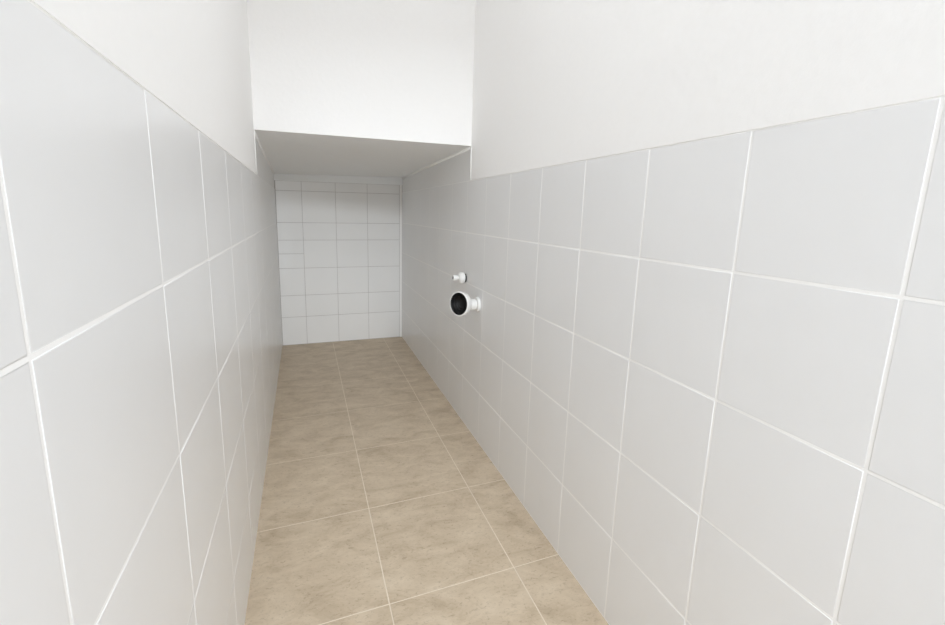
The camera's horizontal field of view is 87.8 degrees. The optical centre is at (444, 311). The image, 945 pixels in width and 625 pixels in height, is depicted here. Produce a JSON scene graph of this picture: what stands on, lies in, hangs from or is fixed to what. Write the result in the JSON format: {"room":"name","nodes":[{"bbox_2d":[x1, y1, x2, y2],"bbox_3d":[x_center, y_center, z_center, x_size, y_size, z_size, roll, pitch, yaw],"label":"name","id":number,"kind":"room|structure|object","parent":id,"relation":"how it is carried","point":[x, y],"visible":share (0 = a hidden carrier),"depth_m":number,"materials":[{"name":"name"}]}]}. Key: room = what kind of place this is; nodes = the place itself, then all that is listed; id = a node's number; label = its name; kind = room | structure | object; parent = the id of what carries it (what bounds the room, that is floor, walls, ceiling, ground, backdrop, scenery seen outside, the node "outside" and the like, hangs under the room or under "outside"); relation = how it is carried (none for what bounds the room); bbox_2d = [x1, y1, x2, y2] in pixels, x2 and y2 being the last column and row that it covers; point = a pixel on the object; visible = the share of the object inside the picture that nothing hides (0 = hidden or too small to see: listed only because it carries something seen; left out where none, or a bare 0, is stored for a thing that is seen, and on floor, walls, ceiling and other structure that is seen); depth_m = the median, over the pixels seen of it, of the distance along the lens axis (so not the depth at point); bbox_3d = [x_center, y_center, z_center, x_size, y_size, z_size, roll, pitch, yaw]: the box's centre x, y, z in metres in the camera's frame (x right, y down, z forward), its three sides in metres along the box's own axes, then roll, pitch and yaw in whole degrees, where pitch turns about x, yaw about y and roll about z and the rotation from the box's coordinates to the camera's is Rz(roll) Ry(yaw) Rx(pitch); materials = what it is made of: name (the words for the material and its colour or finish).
{"room":"unfinished bathroom","nodes":[
{"label":"unfinished bathroom","id":0,"kind":"room"},
{"bbox_2d":[0,0,281,624],"bbox_3d":[-0.705,-0.532,1.537,0.105,2.600,4.884,-2,12,-16],"label":"wall","id":1,"kind":"structure","parent":0,"point":[141,328],"depth_m":0.55,"materials":[{"name":"white tile"}]},
{"bbox_2d":[274,174,401,345],"bbox_3d":[-0.852,-1.034,3.978,1.214,2.600,0.100,-3,12,-21],"label":"wall","id":2,"kind":"structure","parent":0,"point":[339,238],"depth_m":4.04,"materials":[{"name":"white tile"}]},
{"bbox_2d":[247,0,474,145],"bbox_3d":[-0.365,-1.377,2.187,0.998,1.192,0.119,-1,12,-9],"label":"wall","id":3,"kind":"structure","parent":0,"point":[394,70],"depth_m":2.19,"materials":[{"name":"white paint"}]},
{"bbox_2d":[255,130,468,176],"bbox_3d":[-0.602,-0.997,3.071,1.008,0.181,1.866,-2,12,-15],"label":"ceiling","id":4,"kind":"structure","parent":0,"point":[286,153],"depth_m":2.80,"materials":[{"name":"grey paint"}]},
{"bbox_2d":[245,337,608,624],"bbox_3d":[-0.305,0.732,2.133,1.237,0.100,5.300,-2,12,-15],"label":"floor","id":5,"kind":"structure","parent":0,"point":[380,505],"depth_m":1.80,"materials":[{"name":"beige tile"}]},
{"bbox_2d":[402,0,944,624],"bbox_3d":[0.306,-0.580,1.862,0.106,2.600,4.990,-2,12,-15],"label":"wall","id":6,"kind":"structure","parent":0,"point":[700,244],"depth_m":0.96,"materials":[{"name":"white tile"}]},
{"bbox_2d":[452,272,466,283],"bbox_3d":[0.073,-0.172,2.482,0.071,0.058,0.058,-2,12,-15],"label":"outlet","id":7,"kind":"object","parent":6,"relation":"attached to","point":[461,277],"visible":1,"depth_m":2.46,"materials":[{"name":"white plastic"}]},
{"bbox_2d":[450,291,480,315],"bbox_3d":[0.098,-0.039,2.278,0.131,0.115,0.109,-2,12,-15],"label":"pipe","id":8,"kind":"object","parent":6,"relation":"attached to","point":[461,303],"visible":1,"depth_m":2.28,"materials":[{"name":"white plastic"}]}
]}

